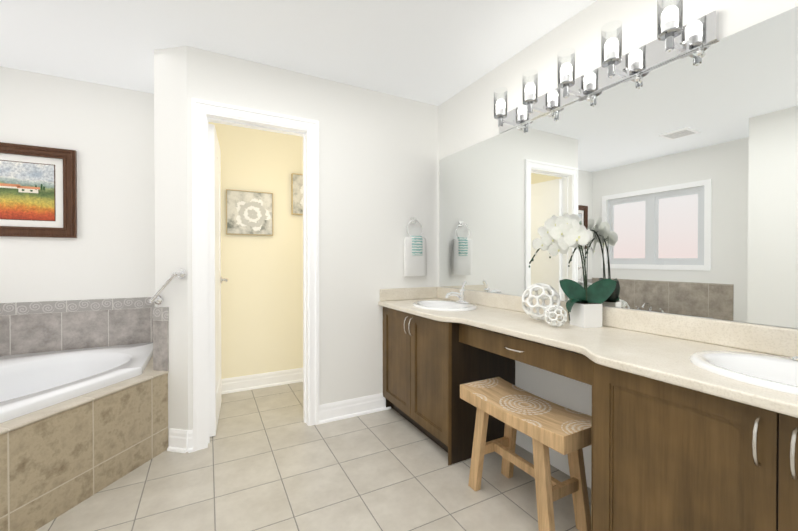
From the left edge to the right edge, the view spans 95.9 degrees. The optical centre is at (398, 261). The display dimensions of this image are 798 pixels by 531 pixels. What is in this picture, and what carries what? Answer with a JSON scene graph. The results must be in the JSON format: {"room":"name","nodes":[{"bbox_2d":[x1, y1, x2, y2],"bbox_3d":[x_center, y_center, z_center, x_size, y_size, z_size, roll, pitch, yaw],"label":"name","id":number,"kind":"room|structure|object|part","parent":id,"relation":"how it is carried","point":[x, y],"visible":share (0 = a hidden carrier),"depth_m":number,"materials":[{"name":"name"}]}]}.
{"room":"bathroom","nodes":[
{"label":"bathroom","id":0,"kind":"room"},
{"bbox_2d":[0,66,154,302],"bbox_3d":[-2.442,-0.080,2.559,1.560,2.450,0.150,0,0,-28],"label":"wall","id":1,"kind":"structure","parent":0,"point":[106,132],"depth_m":2.57,"materials":[{"name":"white paint"}]},
{"bbox_3d":[-2.589,-0.481,2.415,0.648,0.621,0.040,0,0,-28],"label":"landscape picture","id":2,"kind":"part","parent":1,"relation":"part of"},
{"bbox_2d":[154,45,187,446],"bbox_3d":[-1.558,-0.080,2.508,0.180,2.450,0.850,0,0,-28],"label":"wall","id":3,"kind":"structure","parent":0,"point":[170,119],"depth_m":2.19,"materials":[{"name":"white paint"}]},
{"bbox_2d":[149,269,186,304],"bbox_3d":[-1.401,0.153,2.167,0.229,0.220,0.069,0,0,12],"label":"grab bar","id":4,"kind":"object","parent":3,"relation":"attached to","point":[157,298],"visible":1,"depth_m":2.15,"materials":[{"name":"silver metal"}]},
{"bbox_2d":[208,122,302,378],"bbox_3d":[-0.976,-0.087,3.474,1.887,2.450,0.110,0,0,-28],"label":"wall","id":5,"kind":"structure","parent":0,"point":[262,309],"depth_m":3.27,"materials":[{"name":"beige paint"}]},
{"bbox_2d":[226,189,272,235],"bbox_3d":[-1.325,-0.433,3.203,0.385,0.386,0.035,0,0,-28],"label":"framed picture","id":6,"kind":"object","parent":5,"relation":"attached to","point":[249,212],"visible":0.98,"depth_m":3.19,"materials":[{"name":"gold metal"}]},
{"bbox_2d":[221,368,302,393],"bbox_3d":[-0.944,1.076,3.422,1.877,0.125,0.026,0,0,-28],"label":"baseboard","id":7,"kind":"structure","parent":5,"relation":"attached to","point":[252,382],"depth_m":3.26,"materials":[{"name":"white wood"}]},
{"bbox_2d":[291,173,302,214],"bbox_3d":[-0.836,-0.637,3.461,0.385,0.380,0.035,0,0,-28],"label":"framed picture","id":8,"kind":"object","parent":5,"relation":"attached to","point":[296,194],"visible":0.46,"depth_m":3.38,"materials":[{"name":"gold metal"}]},
{"bbox_2d":[0,0,596,105],"bbox_3d":[-0.547,-1.293,0.912,3.850,0.001,5.120,0,0,-28],"label":"ceiling","id":9,"kind":"structure","parent":0,"point":[436,52],"depth_m":2.08,"materials":[{"name":"white paint"}]},
{"bbox_2d":[187,46,437,429],"bbox_3d":[-0.501,-0.081,2.651,1.820,2.450,0.110,0,0,-28],"label":"wall","id":10,"kind":"structure","parent":0,"point":[378,170],"depth_m":2.67,"materials":[{"name":"white paint"}]},
{"bbox_2d":[192,98,318,451],"bbox_3d":[-0.941,0.079,2.420,0.772,2.133,0.163,0,0,-28],"label":"door frame","id":11,"kind":"structure","parent":10,"relation":"attached to","point":[204,112],"depth_m":2.29,"materials":[{"name":"white wood"}]},
{"bbox_2d":[167,393,390,452],"bbox_3d":[-0.740,1.083,2.501,1.477,0.125,0.108,0,0,-28],"label":"baseboard","id":12,"kind":"structure","parent":10,"relation":"attached to","point":[180,441],"depth_m":2.61,"materials":[{"name":"white wood"}]},
{"bbox_2d":[404,218,426,275],"bbox_3d":[0.128,-0.122,2.888,0.212,0.468,0.058,0,0,-28],"label":"towel ring","id":13,"kind":"object","parent":10,"relation":"attached to","point":[415,261],"visible":0.98,"depth_m":2.86,"materials":[{"name":"white fabric"}]},
{"bbox_2d":[36,382,590,530],"bbox_3d":[-0.547,1.157,0.931,3.850,0.001,5.120,0,0,-28],"label":"floor","id":14,"kind":"structure","parent":0,"point":[268,459],"depth_m":1.85,"materials":[{"name":"tile"}]},
{"bbox_2d":[0,356,168,530],"bbox_3d":[-2.009,0.910,1.831,1.411,0.480,1.632,0,0,-28],"label":"tub surround","id":15,"kind":"object","parent":14,"relation":"on","point":[58,459],"visible":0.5,"depth_m":1.71,"materials":[{"name":"tile"}]},
{"bbox_2d":[0,342,152,422],"bbox_3d":[-2.015,0.837,1.876,1.107,0.425,1.490,0,0,-28],"label":"tub","id":16,"kind":"object","parent":15,"relation":"in","point":[31,382],"visible":0.56,"depth_m":2.25,"materials":[{"name":"white ceramic"}]},
{"bbox_2d":[460,377,591,530],"bbox_3d":[0.589,0.899,1.685,0.275,0.504,0.630,0,0,-28],"label":"stool","id":17,"kind":"object","parent":14,"relation":"on","point":[544,424],"visible":0.98,"depth_m":1.55,"materials":[{"name":"brown wood"}]},
{"bbox_2d":[383,306,797,530],"bbox_3d":[0.709,0.747,1.729,0.548,0.809,2.656,0,0,-28],"label":"bathroom vanity","id":18,"kind":"object","parent":14,"relation":"on","point":[665,456],"visible":0.96,"depth_m":1.15,"materials":[{"name":"brown wood"}]},
{"bbox_2d":[378,287,797,417],"bbox_3d":[0.713,0.279,1.711,0.554,0.125,2.686,0,0,-28],"label":"countertop","id":19,"kind":"structure","parent":18,"relation":"on","point":[662,347],"depth_m":1.40,"materials":[{"name":"stone"}]},
{"bbox_2d":[413,300,476,310],"bbox_3d":[0.309,0.370,2.478,0.400,0.162,0.510,0,0,-28],"label":"sink","id":20,"kind":"object","parent":19,"relation":"in","point":[442,305],"visible":0.44,"depth_m":2.53,"materials":[{"name":"white ceramic"}]},
{"bbox_2d":[445,281,468,303],"bbox_3d":[0.401,0.211,2.526,0.183,0.155,0.144,0,0,-28],"label":"faucet","id":21,"kind":"object","parent":19,"relation":"on","point":[460,295],"visible":1,"depth_m":2.53,"materials":[{"name":"silver metal"}]},
{"bbox_2d":[522,283,560,319],"bbox_3d":[0.740,0.207,1.879,0.193,0.186,0.190,18,-19,47],"label":"decorative ball","id":22,"kind":"object","parent":19,"relation":"on","point":[536,288],"visible":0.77,"depth_m":1.85,"materials":[{"name":"white ceramic"}]},
{"bbox_2d":[544,305,566,326],"bbox_3d":[0.742,0.255,1.705,0.102,0.099,0.103,40,15,-26],"label":"decorative ball","id":23,"kind":"object","parent":19,"relation":"on","point":[559,309],"visible":1,"depth_m":1.69,"materials":[{"name":"white ceramic"}]},
{"bbox_2d":[529,213,615,327],"bbox_3d":[0.847,0.032,1.816,0.193,0.555,0.386,0,0,-28],"label":"orchid","id":24,"kind":"object","parent":19,"relation":"on","point":[564,232],"visible":1,"depth_m":1.75,"materials":[{"name":"white plant"}]},
{"bbox_2d":[690,351,797,394],"bbox_3d":[1.107,0.382,0.977,0.400,0.162,0.510,0,0,-28],"label":"sink","id":25,"kind":"object","parent":19,"relation":"in","point":[776,372],"visible":0.67,"depth_m":1.10,"materials":[{"name":"white ceramic"}]},
{"bbox_2d":[438,0,797,488],"bbox_3d":[1.057,-0.074,1.774,0.110,2.450,5.120,0,0,-28],"label":"wall","id":26,"kind":"structure","parent":0,"point":[466,119],"depth_m":1.97,"materials":[{"name":"white paint"}]},
{"bbox_2d":[494,0,718,132],"bbox_3d":[0.874,-0.931,1.829,0.154,0.248,1.140,0,0,-28],"label":"sconce","id":27,"kind":"object","parent":26,"relation":"attached to","point":[667,45],"depth_m":1.62,"materials":[{"name":"silver metal"}]},
{"bbox_3d":[0.841,-0.975,1.811,0.080,0.160,1.000,0,0,-28],"label":"vanity sconce shade","id":28,"kind":"part","parent":27,"relation":"part of","materials":[{"name":"glass"}]},
{"bbox_2d":[439,6,797,327],"bbox_3d":[0.963,-0.313,1.825,0.005,1.053,2.661,0,0,-28],"label":"mirror","id":29,"kind":"object","parent":26,"relation":"attached to","point":[672,185],"visible":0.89,"depth_m":1.53,"materials":[{"name":"clear glass"}]},
{"bbox_3d":[-2.606,-0.071,1.323,0.110,2.450,1.960,0,0,-28],"label":"wall","id":30,"kind":"structure","parent":0,"visible":0},
{"bbox_2d":[0,297,167,355],"bbox_3d":[-2.411,0.459,2.533,1.304,0.409,0.011,0,0,-28],"label":"wall tile","id":31,"kind":"structure","parent":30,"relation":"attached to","point":[35,327],"depth_m":2.56,"materials":[{"name":"grey tile"}]},
{"bbox_3d":[-0.754,-0.084,3.054,1.885,2.450,0.838,0,0,-28],"label":"wall","id":32,"kind":"structure","parent":0,"visible":0},
{"bbox_2d":[208,124,227,436],"bbox_3d":[-1.338,0.121,2.618,0.159,2.030,0.605,0,0,-23],"label":"room door","id":33,"kind":"structure","parent":32,"relation":"in","point":[214,162],"depth_m":2.35,"materials":[{"name":"white wood"}]}
]}

